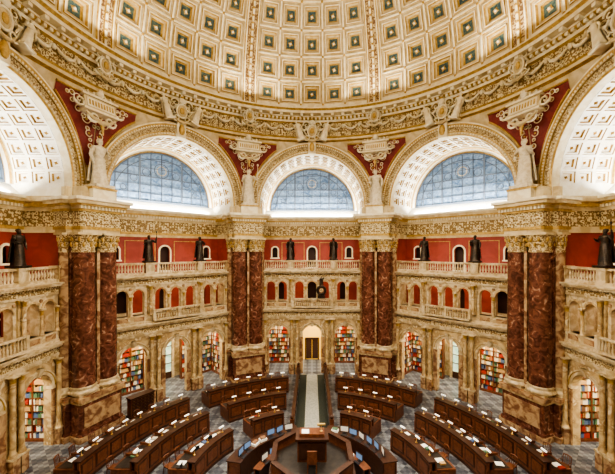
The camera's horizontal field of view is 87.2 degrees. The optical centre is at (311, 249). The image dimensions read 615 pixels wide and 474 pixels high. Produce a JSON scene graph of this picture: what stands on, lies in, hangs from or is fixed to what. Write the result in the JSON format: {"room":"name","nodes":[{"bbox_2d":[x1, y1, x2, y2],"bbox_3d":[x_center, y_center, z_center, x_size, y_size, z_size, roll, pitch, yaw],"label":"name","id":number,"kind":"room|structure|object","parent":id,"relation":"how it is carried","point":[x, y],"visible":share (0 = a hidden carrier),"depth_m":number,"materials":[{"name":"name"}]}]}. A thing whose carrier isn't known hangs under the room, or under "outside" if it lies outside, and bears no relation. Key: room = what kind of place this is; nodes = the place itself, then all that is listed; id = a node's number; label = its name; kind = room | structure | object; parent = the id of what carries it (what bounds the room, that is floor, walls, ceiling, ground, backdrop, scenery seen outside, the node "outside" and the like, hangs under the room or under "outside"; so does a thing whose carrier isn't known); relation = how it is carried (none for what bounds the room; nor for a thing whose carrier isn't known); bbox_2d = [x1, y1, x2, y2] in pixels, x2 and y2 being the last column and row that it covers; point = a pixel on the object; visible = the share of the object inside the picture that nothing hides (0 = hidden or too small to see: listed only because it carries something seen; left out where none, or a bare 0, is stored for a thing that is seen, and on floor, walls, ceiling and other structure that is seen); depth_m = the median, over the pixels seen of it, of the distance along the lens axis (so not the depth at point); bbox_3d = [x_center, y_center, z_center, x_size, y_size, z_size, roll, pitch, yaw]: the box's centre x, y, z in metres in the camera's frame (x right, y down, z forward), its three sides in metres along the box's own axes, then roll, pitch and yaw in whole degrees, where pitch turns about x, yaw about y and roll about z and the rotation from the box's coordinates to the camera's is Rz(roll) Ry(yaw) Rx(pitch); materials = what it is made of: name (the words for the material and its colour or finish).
{"room":"library","nodes":[
{"label":"library","id":0,"kind":"room"},
{"bbox_2d":[0,182,57,336],"bbox_3d":[-18.250,3.900,15.600,4.100,16.200,15.726,0,0,0],"label":"wall","id":1,"kind":"structure","parent":0,"point":[28,214],"depth_m":20.65,"materials":[{"name":"paint"}]},
{"bbox_2d":[0,36,86,195],"bbox_3d":[-17.006,-6.875,15.600,4.589,6.950,12.040,0,0,0],"label":"arch","id":2,"kind":"object","parent":1,"relation":"attached to","point":[31,158],"visible":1,"depth_m":19.88,"materials":[{"name":"paint"}]},
{"bbox_2d":[0,156,4,182],"bbox_3d":[-19.170,-6.450,15.600,0.160,4.500,9.000,0,0,0],"label":"window","id":3,"kind":"structure","parent":2,"relation":"attached to","point":[2,176],"depth_m":19.93,"materials":[{"name":"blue glass"}]},
{"bbox_2d":[14,49,96,183],"bbox_3d":[-14.693,-6.960,15.600,1.215,7.079,12.675,0,0,0],"label":"wall","id":4,"kind":"structure","parent":0,"point":[64,89],"depth_m":20.23,"materials":[{"name":"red paint"}]},
{"bbox_2d":[0,0,41,54],"bbox_3d":[-14.819,-11.244,15.600,0.742,2.312,4.579,0,0,0],"label":"cartouche","id":5,"kind":"object","parent":4,"relation":"attached to","point":[25,37],"visible":1,"depth_m":16.27,"materials":[{"name":"beige paint"}]},
{"bbox_2d":[89,98,247,186],"bbox_3d":[-10.389,-6.960,25.989,12.675,7.079,1.215,0,0,-45],"label":"wall","id":6,"kind":"structure","parent":0,"point":[133,117],"depth_m":24.45,"materials":[{"name":"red paint"}]},
{"bbox_2d":[72,87,124,135],"bbox_3d":[-14.087,-9.180,21.435,1.003,3.272,3.527,0,0,22],"label":"cartouche","id":7,"kind":"object","parent":6,"relation":"attached to","point":[95,105],"visible":0.98,"depth_m":21.19,"materials":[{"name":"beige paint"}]},
{"bbox_2d":[94,52,117,81],"bbox_3d":[-13.552,-12.138,21.213,0.476,2.175,1.638,0,0,22],"label":"cartouche","id":8,"kind":"object","parent":6,"relation":"attached to","point":[105,66],"visible":0.84,"depth_m":21.09,"materials":[{"name":"beige paint"}]},
{"bbox_2d":[151,93,207,128],"bbox_3d":[-10.479,-11.244,26.079,4.579,2.312,0.742,0,0,-45],"label":"cartouche","id":9,"kind":"object","parent":6,"relation":"attached to","point":[181,109],"visible":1,"depth_m":25.96,"materials":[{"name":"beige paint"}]},
{"bbox_2d":[229,134,266,166],"bbox_3d":[-5.835,-9.180,29.687,3.527,3.272,1.003,0,0,-22],"label":"cartouche","id":10,"kind":"object","parent":6,"relation":"attached to","point":[249,146],"visible":0.96,"depth_m":29.49,"materials":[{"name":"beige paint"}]},
{"bbox_2d":[241,108,257,126],"bbox_3d":[-5.613,-12.138,29.151,1.638,2.175,0.476,0,0,-22],"label":"cartouche","id":11,"kind":"object","parent":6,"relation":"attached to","point":[249,116],"visible":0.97,"depth_m":29.06,"materials":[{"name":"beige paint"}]},
{"bbox_2d":[0,0,613,141],"bbox_3d":[0.000,-11.875,15.600,30.700,3.150,30.700,0,0,0],"label":"trim","id":12,"kind":"structure","parent":6,"relation":"attached to","point":[66,50],"depth_m":23.15,"materials":[{"name":"beige paint"}]},
{"bbox_2d":[366,108,382,126],"bbox_3d":[5.613,-12.138,29.151,1.638,2.175,0.476,0,0,22],"label":"cartouche","id":13,"kind":"object","parent":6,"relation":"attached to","point":[374,116],"visible":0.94,"depth_m":29.06,"materials":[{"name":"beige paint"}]},
{"bbox_2d":[116,199,227,375],"bbox_3d":[-12.905,3.900,28.505,15.726,16.200,4.100,0,0,-45],"label":"wall","id":14,"kind":"structure","parent":0,"point":[178,228],"depth_m":29.17,"materials":[{"name":"paint"}]},
{"bbox_2d":[144,340,173,384],"bbox_3d":[-14.036,9.525,29.636,2.700,4.950,0.200,0,0,-45],"label":"window","id":15,"kind":"structure","parent":14,"relation":"in","point":[169,373],"depth_m":30.31,"materials":[{"name":"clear glass"}]},
{"bbox_2d":[105,121,242,214],"bbox_3d":[-12.025,-6.875,27.625,12.040,6.950,4.589,0,0,-45],"label":"arch","id":16,"kind":"object","parent":14,"relation":"attached to","point":[220,180],"visible":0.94,"depth_m":28.52,"materials":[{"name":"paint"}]},
{"bbox_2d":[110,153,208,207],"bbox_3d":[-13.555,-6.450,29.155,0.162,4.500,9.000,0,0,45],"label":"window","id":17,"kind":"structure","parent":16,"relation":"attached to","point":[143,177],"depth_m":28.98,"materials":[{"name":"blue glass"}]},
{"bbox_2d":[44,0,579,106],"bbox_3d":[0.000,-22.335,15.600,30.312,17.871,30.312,0,0,-22],"label":"ceiling","id":18,"kind":"structure","parent":0,"point":[293,53],"depth_m":27.37,"materials":[{"name":"paint"}]},
{"bbox_2d":[21,359,602,473],"bbox_3d":[0.000,12.150,15.600,45.000,0.300,45.000,0,0,0],"label":"floor","id":19,"kind":"structure","parent":0,"point":[41,456],"depth_m":22.60,"materials":[{"name":"stone"}]},
{"bbox_2d":[0,265,64,473],"bbox_3d":[-17.690,6.490,15.600,4.620,11.020,11.800,0,0,0],"label":"screen","id":20,"kind":"object","parent":19,"relation":"on","point":[25,356],"visible":0.91,"depth_m":17.63,"materials":[{"name":"stone"}]},
{"bbox_2d":[4,229,31,267],"bbox_3d":[-16.101,-0.099,17.717,0.822,2.152,0.900,0,0,0],"label":"bronze statue","id":21,"kind":"object","parent":20,"relation":"on","point":[16,254],"visible":1,"depth_m":17.54,"materials":[{"name":"brown metal"}]},
{"bbox_2d":[25,377,43,441],"bbox_3d":[-18.050,9.500,20.465,3.200,5.000,0.530,0,0,0],"label":"bookcase","id":22,"kind":"object","parent":19,"relation":"on","point":[34,395],"visible":0.33,"depth_m":20.29,"materials":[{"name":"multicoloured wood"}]},
{"bbox_2d":[53,454,66,467],"bbox_3d":[-13.544,11.521,17.385,0.555,0.962,0.516,0,0,-8],"label":"chair","id":23,"kind":"object","parent":19,"relation":"on","point":[57,455],"visible":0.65,"depth_m":17.35,"materials":[{"name":"brown wood"}]},
{"bbox_2d":[68,443,76,456],"bbox_3d":[-13.405,11.521,18.271,0.555,0.962,0.516,0,0,2],"label":"chair","id":24,"kind":"object","parent":19,"relation":"on","point":[74,443],"visible":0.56,"depth_m":18.27,"materials":[{"name":"brown wood"}]},
{"bbox_2d":[41,186,132,444],"bbox_3d":[-16.177,3.960,22.301,6.180,16.080,4.400,0,0,22],"label":"pier","id":25,"kind":"object","parent":19,"relation":"on","point":[86,223],"visible":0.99,"depth_m":20.53,"materials":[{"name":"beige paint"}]},
{"bbox_2d":[84,138,114,189],"bbox_3d":[-14.102,-5.736,21.413,1.263,3.308,1.382,0,0,23],"label":"statue","id":26,"kind":"object","parent":25,"relation":"on","point":[96,174],"visible":1,"depth_m":21.10,"materials":[{"name":"beige stone"}]},
{"bbox_2d":[88,432,99,441],"bbox_3d":[-13.132,11.521,19.449,0.555,0.962,0.516,0,0,12],"label":"chair","id":27,"kind":"object","parent":19,"relation":"on","point":[91,432],"visible":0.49,"depth_m":19.48,"materials":[{"name":"brown wood"}]},
{"bbox_2d":[101,424,112,434],"bbox_3d":[-12.882,11.521,20.309,0.555,0.962,0.516,0,0,7],"label":"chair","id":28,"kind":"object","parent":19,"relation":"on","point":[105,425],"visible":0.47,"depth_m":20.32,"materials":[{"name":"brown wood"}]},
{"bbox_2d":[106,455,118,473],"bbox_3d":[-10.641,11.521,17.219,0.555,0.962,0.516,0,0,17],"label":"chair","id":29,"kind":"object","parent":19,"relation":"on","point":[113,464],"visible":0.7,"depth_m":17.20,"materials":[{"name":"brown wood"}]},
{"bbox_2d":[53,394,189,473],"bbox_3d":[-11.239,11.203,20.255,2.110,1.595,8.547,0,0,22],"label":"desk","id":30,"kind":"object","parent":19,"relation":"on","point":[91,458],"visible":0.97,"depth_m":19.23,"materials":[{"name":"brown wood"}]},
{"bbox_2d":[123,443,134,456],"bbox_3d":[-10.360,11.521,18.285,0.555,0.962,0.516,0,0,12],"label":"chair","id":31,"kind":"object","parent":19,"relation":"on","point":[124,446],"visible":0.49,"depth_m":18.33,"materials":[{"name":"brown wood"}]},
{"bbox_2d":[119,346,143,395],"bbox_3d":[-15.673,9.500,26.818,3.200,5.000,0.530,0,0,-45],"label":"bookcase","id":32,"kind":"object","parent":19,"relation":"on","point":[131,362],"visible":0.42,"depth_m":27.16,"materials":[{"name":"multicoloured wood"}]},
{"bbox_2d":[126,388,155,418],"bbox_3d":[-12.580,11.290,23.770,0.680,1.420,1.840,0,0,33],"label":"cabinet","id":33,"kind":"object","parent":19,"relation":"on","point":[141,400],"visible":0.8,"depth_m":23.48,"materials":[{"name":"brown wood"}]},
{"bbox_2d":[110,407,209,473],"bbox_3d":[-8.654,11.203,19.185,1.898,1.595,6.299,0,0,23],"label":"desk","id":34,"kind":"object","parent":19,"relation":"on","point":[148,455],"visible":0.99,"depth_m":18.48,"materials":[{"name":"brown wood"}]},
{"bbox_2d":[163,453,174,473],"bbox_3d":[-7.692,11.521,17.344,0.555,0.962,0.516,0,0,21],"label":"chair","id":35,"kind":"object","parent":19,"relation":"on","point":[169,464],"visible":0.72,"depth_m":17.32,"materials":[{"name":"brown wood"}]},
{"bbox_2d":[116,260,228,402],"bbox_3d":[-12.509,6.490,28.109,4.620,11.020,11.800,0,0,45],"label":"screen","id":36,"kind":"object","parent":19,"relation":"on","point":[151,329],"visible":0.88,"depth_m":26.46,"materials":[{"name":"stone"}]},
{"bbox_2d":[142,231,156,262],"bbox_3d":[-12.820,-0.269,25.540,1.018,2.493,0.837,0,0,-45],"label":"bronze statue","id":37,"kind":"object","parent":36,"relation":"on","point":[148,255],"visible":1,"depth_m":25.36,"materials":[{"name":"brown metal"}]},
{"bbox_2d":[193,237,205,260],"bbox_3d":[-9.891,-0.099,28.470,0.836,2.152,0.879,0,0,45],"label":"bronze statue","id":38,"kind":"object","parent":36,"relation":"on","point":[198,255],"visible":1,"depth_m":28.32,"materials":[{"name":"brown metal"}]},
{"bbox_2d":[174,446,182,459],"bbox_3d":[-7.369,11.521,18.039,0.555,0.962,0.516,0,0,9],"label":"chair","id":39,"kind":"object","parent":19,"relation":"on","point":[177,447],"visible":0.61,"depth_m":18.07,"materials":[{"name":"brown wood"}]},
{"bbox_2d":[187,436,197,448],"bbox_3d":[-7.028,11.521,18.971,0.555,0.962,0.516,0,0,21],"label":"chair","id":40,"kind":"object","parent":19,"relation":"on","point":[189,438],"visible":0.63,"depth_m":19.05,"materials":[{"name":"brown wood"}]},
{"bbox_2d":[179,332,211,378],"bbox_3d":[-11.218,9.500,31.273,0.530,5.000,3.200,0,0,45],"label":"bookcase","id":41,"kind":"object","parent":19,"relation":"on","point":[207,341],"visible":0.25,"depth_m":31.70,"materials":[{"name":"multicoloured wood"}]},
{"bbox_2d":[168,425,233,473],"bbox_3d":[-6.069,11.203,18.114,1.703,1.595,4.027,0,0,22],"label":"desk","id":42,"kind":"object","parent":19,"relation":"on","point":[205,453],"visible":1,"depth_m":17.72,"materials":[{"name":"brown wood"}]},
{"bbox_2d":[202,427,211,436],"bbox_3d":[-6.484,11.521,19.919,0.555,0.962,0.516,0,0,24],"label":"chair","id":43,"kind":"object","parent":19,"relation":"on","point":[205,428],"visible":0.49,"depth_m":20.01,"materials":[{"name":"brown wood"}]},
{"bbox_2d":[211,331,219,374],"bbox_3d":[-9.323,9.500,31.803,3.200,5.000,0.530,0,0,45],"label":"bookcase","id":44,"kind":"object","parent":19,"relation":"on","point":[215,337],"visible":0.44,"depth_m":31.67,"materials":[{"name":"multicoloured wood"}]},
{"bbox_2d":[201,372,288,408],"bbox_3d":[-5.272,11.203,26.664,7.236,1.595,1.928,0,0,-25],"label":"desk","id":45,"kind":"object","parent":19,"relation":"on","point":[211,398],"visible":0.91,"depth_m":26.00,"materials":[{"name":"brown wood"}]},
{"bbox_2d":[221,204,270,382],"bbox_3d":[-6.701,3.960,31.777,4.400,16.080,6.180,0,0,-23],"label":"pier","id":46,"kind":"object","parent":19,"relation":"on","point":[246,348],"visible":0.98,"depth_m":29.63,"materials":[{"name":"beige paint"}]},
{"bbox_2d":[241,164,258,204],"bbox_3d":[-5.743,-5.998,29.718,1.564,3.830,1.286,0,0,-22],"label":"statue","id":47,"kind":"object","parent":46,"relation":"on","point":[247,196],"visible":1,"depth_m":29.43,"materials":[{"name":"beige stone"}]},
{"bbox_2d":[220,387,285,422],"bbox_3d":[-4.199,11.203,24.065,4.952,1.595,1.734,0,0,-26],"label":"desk","id":48,"kind":"object","parent":19,"relation":"on","point":[231,411],"visible":0.94,"depth_m":23.42,"materials":[{"name":"brown wood"}]},
{"bbox_2d":[243,406,283,438],"bbox_3d":[-3.126,11.203,21.451,2.610,1.595,1.572,0,0,-28],"label":"desk","id":49,"kind":"object","parent":19,"relation":"on","point":[255,425],"visible":0.85,"depth_m":20.89,"materials":[{"name":"brown wood"}]},
{"bbox_2d":[269,325,288,362],"bbox_3d":[-3.150,9.500,34.615,3.200,5.000,0.530,0,0,0],"label":"bookcase","id":50,"kind":"object","parent":19,"relation":"on","point":[279,335],"visible":0.5,"depth_m":34.44,"materials":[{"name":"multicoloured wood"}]},
{"bbox_2d":[263,260,360,373],"bbox_3d":[0.000,6.490,33.290,11.800,11.020,4.620,0,0,0],"label":"screen","id":51,"kind":"object","parent":19,"relation":"on","point":[295,315],"visible":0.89,"depth_m":31.48,"materials":[{"name":"stone"}]},
{"bbox_2d":[286,238,294,259],"bbox_3d":[-2.117,-0.099,31.701,0.900,2.152,0.822,0,0,0],"label":"bronze statue","id":52,"kind":"object","parent":51,"relation":"on","point":[290,245],"visible":1,"depth_m":31.54,"materials":[{"name":"brown metal"}]},
{"bbox_2d":[316,276,326,297],"bbox_3d":[0.900,3.506,31.090,1.000,2.228,0.420,0,0,0],"label":"clock","id":53,"kind":"object","parent":51,"relation":"on","point":[321,290],"visible":1,"depth_m":30.95,"materials":[{"name":"brown metal"}]},
{"bbox_2d":[329,238,337,259],"bbox_3d":[2.117,-0.099,31.701,0.900,2.152,0.822,0,0,0],"label":"bronze statue","id":54,"kind":"object","parent":51,"relation":"on","point":[333,245],"visible":1,"depth_m":31.54,"materials":[{"name":"brown metal"}]},
{"bbox_2d":[268,423,355,473],"bbox_3d":[0.000,10.260,15.600,4.158,3.480,4.158,0,0,0],"label":"desk","id":55,"kind":"object","parent":19,"relation":"on","point":[303,450],"visible":1,"depth_m":15.50,"materials":[{"name":"brown wood"}]},
{"bbox_2d":[226,423,397,473],"bbox_3d":[0.000,11.205,15.600,8.824,1.590,8.824,0,0,0],"label":"desk","id":56,"kind":"object","parent":19,"relation":"on","point":[254,455],"depth_m":17.43,"materials":[{"name":"brown wood"}]},
{"bbox_2d":[290,362,333,425],"bbox_3d":[0.000,11.257,25.375,2.780,1.486,9.910,0,0,0],"label":"railing","id":57,"kind":"object","parent":19,"relation":"on","point":[293,413],"visible":0.93,"depth_m":24.25,"materials":[{"name":"brown wood"}]},
{"bbox_2d":[295,375,328,427],"bbox_3d":[0.000,11.978,25.600,2.300,0.045,10.800,0,0,0],"label":"carpet","id":58,"kind":"object","parent":19,"relation":"on","point":[311,403],"depth_m":25.32,"materials":[{"name":"beige carpet"}]},
{"bbox_2d":[335,325,354,362],"bbox_3d":[3.150,9.500,34.615,3.200,5.000,0.530,0,0,0],"label":"bookcase","id":59,"kind":"object","parent":19,"relation":"on","point":[344,335],"visible":0.56,"depth_m":34.44,"materials":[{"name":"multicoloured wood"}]},
{"bbox_2d":[340,406,380,438],"bbox_3d":[3.126,11.203,21.451,2.610,1.595,1.572,0,0,28],"label":"desk","id":60,"kind":"object","parent":19,"relation":"on","point":[369,425],"visible":0.83,"depth_m":20.89,"materials":[{"name":"brown wood"}]},
{"bbox_2d":[338,387,403,422],"bbox_3d":[4.199,11.203,24.065,4.952,1.595,1.734,0,0,26],"label":"desk","id":61,"kind":"object","parent":19,"relation":"on","point":[392,411],"visible":0.96,"depth_m":23.43,"materials":[{"name":"brown wood"}]},
{"bbox_2d":[353,204,402,382],"bbox_3d":[6.701,3.960,31.777,4.400,16.080,6.180,0,0,22],"label":"pier","id":62,"kind":"object","parent":19,"relation":"on","point":[377,348],"visible":0.99,"depth_m":29.61,"materials":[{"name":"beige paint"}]},
{"bbox_2d":[367,170,382,204],"bbox_3d":[5.861,-5.736,29.682,1.382,3.308,1.263,0,0,22],"label":"statue","id":63,"kind":"object","parent":62,"relation":"on","point":[376,181],"visible":1,"depth_m":29.39,"materials":[{"name":"beige stone"}]},
{"bbox_2d":[335,372,422,408],"bbox_3d":[5.272,11.203,26.664,7.236,1.595,1.928,0,0,25],"label":"desk","id":64,"kind":"object","parent":19,"relation":"on","point":[410,397],"visible":0.95,"depth_m":26.00,"materials":[{"name":"brown wood"}]},
{"bbox_2d":[404,331,412,374],"bbox_3d":[9.323,9.500,31.803,3.200,5.000,0.530,0,0,-45],"label":"bookcase","id":65,"kind":"object","parent":19,"relation":"on","point":[408,337],"visible":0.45,"depth_m":31.67,"materials":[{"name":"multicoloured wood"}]},
{"bbox_2d":[416,428,425,439],"bbox_3d":[6.683,11.521,19.854,0.555,0.962,0.516,0,0,-19],"label":"chair","id":66,"kind":"object","parent":19,"relation":"on","point":[422,429],"visible":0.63,"depth_m":19.89,"materials":[{"name":"brown wood"}]},
{"bbox_2d":[390,425,455,473],"bbox_3d":[6.069,11.203,18.114,1.703,1.595,4.027,0,0,-22],"label":"desk","id":67,"kind":"object","parent":19,"relation":"on","point":[418,453],"visible":1,"depth_m":17.73,"materials":[{"name":"brown wood"}]},
{"bbox_2d":[412,332,444,378],"bbox_3d":[11.218,9.500,31.273,3.200,5.000,0.530,0,0,45],"label":"bookcase","id":68,"kind":"object","parent":19,"relation":"on","point":[416,341],"visible":0.32,"depth_m":31.70,"materials":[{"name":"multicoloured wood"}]},
{"bbox_2d":[426,436,435,447],"bbox_3d":[7.000,11.521,19.034,0.555,0.962,0.516,0,0,-11],"label":"chair","id":69,"kind":"object","parent":19,"relation":"on","point":[432,441],"visible":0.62,"depth_m":19.10,"materials":[{"name":"brown wood"}]},
{"bbox_2d":[439,443,449,459],"bbox_3d":[7.445,11.521,18.235,0.555,0.962,0.516,0,0,-18],"label":"chair","id":70,"kind":"object","parent":19,"relation":"on","point":[443,453],"visible":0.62,"depth_m":18.21,"materials":[{"name":"brown wood"}]},
{"bbox_2d":[395,260,507,403],"bbox_3d":[12.509,6.490,28.109,11.800,11.020,4.620,0,0,45],"label":"screen","id":71,"kind":"object","parent":19,"relation":"on","point":[472,329],"visible":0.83,"depth_m":26.43,"materials":[{"name":"stone"}]},
{"bbox_2d":[418,237,430,260],"bbox_3d":[9.889,-0.099,28.482,0.900,2.152,0.822,0,0,45],"label":"bronze statue","id":72,"kind":"object","parent":71,"relation":"on","point":[425,255],"visible":1,"depth_m":28.30,"materials":[{"name":"brown metal"}]},
{"bbox_2d":[468,235,481,262],"bbox_3d":[12.882,-0.099,25.489,0.900,2.152,0.822,0,0,45],"label":"bronze statue","id":73,"kind":"object","parent":71,"relation":"on","point":[475,244],"visible":1,"depth_m":25.30,"materials":[{"name":"brown metal"}]},
{"bbox_2d":[414,407,513,473],"bbox_3d":[8.654,11.203,19.185,1.898,1.595,6.299,0,0,-23],"label":"desk","id":74,"kind":"object","parent":19,"relation":"on","point":[471,452],"visible":0.97,"depth_m":18.48,"materials":[{"name":"brown wood"}]},
{"bbox_2d":[464,424,472,435],"bbox_3d":[9.754,11.521,20.213,0.555,0.962,0.516,0,0,-36],"label":"chair","id":75,"kind":"object","parent":19,"relation":"on","point":[466,424],"visible":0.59,"depth_m":20.28,"materials":[{"name":"brown wood"}]},
{"bbox_2d":[476,433,485,444],"bbox_3d":[10.055,11.521,19.308,0.555,0.962,0.516,0,0,-18],"label":"chair","id":76,"kind":"object","parent":19,"relation":"on","point":[480,433],"visible":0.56,"depth_m":19.35,"materials":[{"name":"brown wood"}]},
{"bbox_2d":[480,346,504,395],"bbox_3d":[15.673,9.500,26.818,3.200,5.000,0.530,0,0,45],"label":"bookcase","id":77,"kind":"object","parent":19,"relation":"on","point":[492,362],"visible":0.34,"depth_m":27.15,"materials":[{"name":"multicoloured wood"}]},
{"bbox_2d":[489,443,500,456],"bbox_3d":[10.350,11.521,18.295,0.555,0.962,0.516,0,0,0],"label":"chair","id":78,"kind":"object","parent":19,"relation":"on","point":[498,445],"visible":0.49,"depth_m":18.36,"materials":[{"name":"brown wood"}]},
{"bbox_2d":[434,394,570,473],"bbox_3d":[11.239,11.203,20.255,2.110,1.595,8.547,0,0,-22],"label":"desk","id":79,"kind":"object","parent":19,"relation":"on","point":[532,458],"visible":0.99,"depth_m":19.16,"materials":[{"name":"brown wood"}]},
{"bbox_2d":[505,453,517,470],"bbox_3d":[10.709,11.521,17.344,0.555,0.962,0.516,0,0,-23],"label":"chair","id":80,"kind":"object","parent":19,"relation":"on","point":[513,465],"visible":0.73,"depth_m":17.35,"materials":[{"name":"brown wood"}]},
{"bbox_2d":[491,186,582,444],"bbox_3d":[16.177,3.960,22.301,6.180,16.080,4.400,0,0,-23],"label":"pier","id":81,"kind":"object","parent":19,"relation":"on","point":[537,223],"visible":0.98,"depth_m":20.54,"materials":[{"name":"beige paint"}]},
{"bbox_2d":[509,138,539,189],"bbox_3d":[14.085,-5.736,21.424,1.285,3.308,1.350,0,0,-23],"label":"statue","id":82,"kind":"object","parent":81,"relation":"on","point":[526,173],"visible":0.99,"depth_m":21.13,"materials":[{"name":"beige stone"}]},
{"bbox_2d":[540,441,550,451],"bbox_3d":[13.290,11.521,18.416,0.555,0.962,0.516,0,0,-25],"label":"chair","id":83,"kind":"object","parent":19,"relation":"on","point":[543,441],"visible":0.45,"depth_m":18.49,"materials":[{"name":"brown wood"}]},
{"bbox_2d":[558,453,571,473],"bbox_3d":[13.604,11.521,17.360,0.555,0.962,0.516,0,0,-23],"label":"chair","id":84,"kind":"object","parent":19,"relation":"on","point":[565,454],"visible":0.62,"depth_m":17.36,"materials":[{"name":"brown wood"}]},
{"bbox_2d":[559,265,614,473],"bbox_3d":[17.690,6.490,15.600,4.620,11.020,11.800,0,0,0],"label":"arcade","id":85,"kind":"object","parent":19,"relation":"on","point":[590,354],"visible":0.9,"depth_m":18.48,"materials":[{"name":"stone"}]},
{"bbox_2d":[592,221,614,267],"bbox_3d":[16.094,-0.269,17.637,0.837,2.493,1.018,0,0,0],"label":"bronze statue","id":86,"kind":"object","parent":85,"relation":"on","point":[606,256],"visible":1,"depth_m":17.54,"materials":[{"name":"brown metal"}]},
{"bbox_2d":[580,377,598,441],"bbox_3d":[18.050,9.500,20.465,3.200,5.000,0.530,0,0,0],"label":"bookcase","id":87,"kind":"object","parent":19,"relation":"on","point":[589,395],"visible":0.27,"depth_m":20.29,"materials":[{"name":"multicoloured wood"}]},
{"bbox_2d":[264,211,359,299],"bbox_3d":[0.000,3.900,33.850,15.726,16.200,4.100,0,0,0],"label":"wall","id":88,"kind":"structure","parent":0,"point":[311,232],"depth_m":34.10,"materials":[{"name":"paint"}]},
{"bbox_2d":[253,141,370,213],"bbox_3d":[0.000,-6.875,32.605,12.040,6.950,4.589,0,0,0],"label":"arch","id":89,"kind":"object","parent":88,"relation":"attached to","point":[291,160],"visible":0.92,"depth_m":31.25,"materials":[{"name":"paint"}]},
{"bbox_2d":[270,169,353,210],"bbox_3d":[0.000,-6.450,34.770,9.000,4.500,0.160,0,0,0],"label":"window","id":90,"kind":"structure","parent":89,"relation":"attached to","point":[309,189],"depth_m":34.85,"materials":[{"name":"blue glass"}]},
{"bbox_2d":[303,326,320,358],"bbox_3d":[0.000,9.700,35.490,2.600,4.600,0.220,0,0,0],"label":"door","id":91,"kind":"structure","parent":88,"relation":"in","point":[311,335],"depth_m":35.45,"materials":[{"name":"wood"}]},
{"bbox_2d":[247,139,376,181],"bbox_3d":[0.000,-6.960,30.293,12.675,7.079,1.215,0,0,0],"label":"wall","id":92,"kind":"structure","parent":0,"point":[273,147],"depth_m":30.65,"materials":[{"name":"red paint"}]},
{"bbox_2d":[288,118,335,142],"bbox_3d":[0.000,-11.244,30.419,4.579,2.312,0.742,0,0,0],"label":"cartouche","id":93,"kind":"object","parent":92,"relation":"attached to","point":[312,128],"visible":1,"depth_m":30.37,"materials":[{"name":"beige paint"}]},
{"bbox_2d":[396,199,507,375],"bbox_3d":[12.905,3.900,28.505,15.726,16.200,4.100,0,0,45],"label":"wall","id":94,"kind":"structure","parent":0,"point":[448,230],"depth_m":29.10,"materials":[{"name":"paint"}]},
{"bbox_2d":[382,121,518,214],"bbox_3d":[12.025,-6.875,27.625,4.589,6.950,12.040,0,0,-45],"label":"arch","id":95,"kind":"object","parent":94,"relation":"attached to","point":[403,180],"visible":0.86,"depth_m":28.52,"materials":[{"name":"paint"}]},
{"bbox_2d":[415,153,513,207],"bbox_3d":[13.555,-6.450,29.155,9.000,4.500,0.162,0,0,45],"label":"window","id":96,"kind":"structure","parent":95,"relation":"attached to","point":[465,177],"depth_m":28.98,"materials":[{"name":"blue glass"}]},
{"bbox_2d":[450,340,479,384],"bbox_3d":[14.036,9.525,29.636,2.700,4.950,0.200,0,0,45],"label":"window","id":97,"kind":"structure","parent":94,"relation":"in","point":[454,373],"depth_m":30.31,"materials":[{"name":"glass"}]},
{"bbox_2d":[376,98,534,185],"bbox_3d":[10.389,-6.960,25.989,12.675,7.079,1.215,0,0,45],"label":"wall","id":98,"kind":"structure","parent":0,"point":[490,117],"depth_m":24.41,"materials":[{"name":"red paint"}]},
{"bbox_2d":[357,134,394,166],"bbox_3d":[5.835,-9.180,29.687,3.527,3.272,1.003,0,0,22],"label":"cartouche","id":99,"kind":"object","parent":98,"relation":"attached to","point":[374,146],"visible":0.95,"depth_m":29.49,"materials":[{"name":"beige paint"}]},
{"bbox_2d":[416,93,472,128],"bbox_3d":[10.479,-11.244,26.079,4.579,2.312,0.742,0,0,45],"label":"cartouche","id":100,"kind":"object","parent":98,"relation":"attached to","point":[442,109],"visible":1,"depth_m":25.96,"materials":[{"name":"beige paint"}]},
{"bbox_2d":[499,87,551,135],"bbox_3d":[14.087,-9.180,21.435,1.003,3.272,3.527,0,0,-22],"label":"cartouche","id":101,"kind":"object","parent":98,"relation":"attached to","point":[527,106],"visible":0.94,"depth_m":21.20,"materials":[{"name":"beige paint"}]},
{"bbox_2d":[506,52,529,81],"bbox_3d":[13.552,-12.138,21.213,0.476,2.175,1.638,0,0,-22],"label":"cartouche","id":102,"kind":"object","parent":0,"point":[518,66],"visible":0.86,"depth_m":21.10,"materials":[{"name":"beige paint"}]},
{"bbox_2d":[528,49,609,183],"bbox_3d":[14.693,-6.960,15.600,1.215,7.079,12.675,0,0,0],"label":"wall","id":103,"kind":"structure","parent":0,"point":[559,89],"depth_m":20.23,"materials":[{"name":"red paint"}]},
{"bbox_2d":[582,0,614,54],"bbox_3d":[14.819,-11.244,15.600,0.742,2.312,4.579,0,0,0],"label":"cartouche","id":104,"kind":"object","parent":103,"relation":"attached to","point":[600,44],"visible":1,"depth_m":16.52,"materials":[{"name":"beige paint"}]},
{"bbox_2d":[566,184,614,331],"bbox_3d":[18.250,3.900,15.600,4.100,16.200,15.726,0,0,0],"label":"wall","id":105,"kind":"structure","parent":0,"point":[595,214],"depth_m":20.72,"materials":[{"name":"paint"}]},
{"bbox_2d":[537,42,614,195],"bbox_3d":[17.006,-6.875,15.600,4.589,6.950,12.040,0,0,0],"label":"arch","id":106,"kind":"object","parent":105,"relation":"attached to","point":[587,168],"visible":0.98,"depth_m":19.96,"materials":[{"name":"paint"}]}
]}

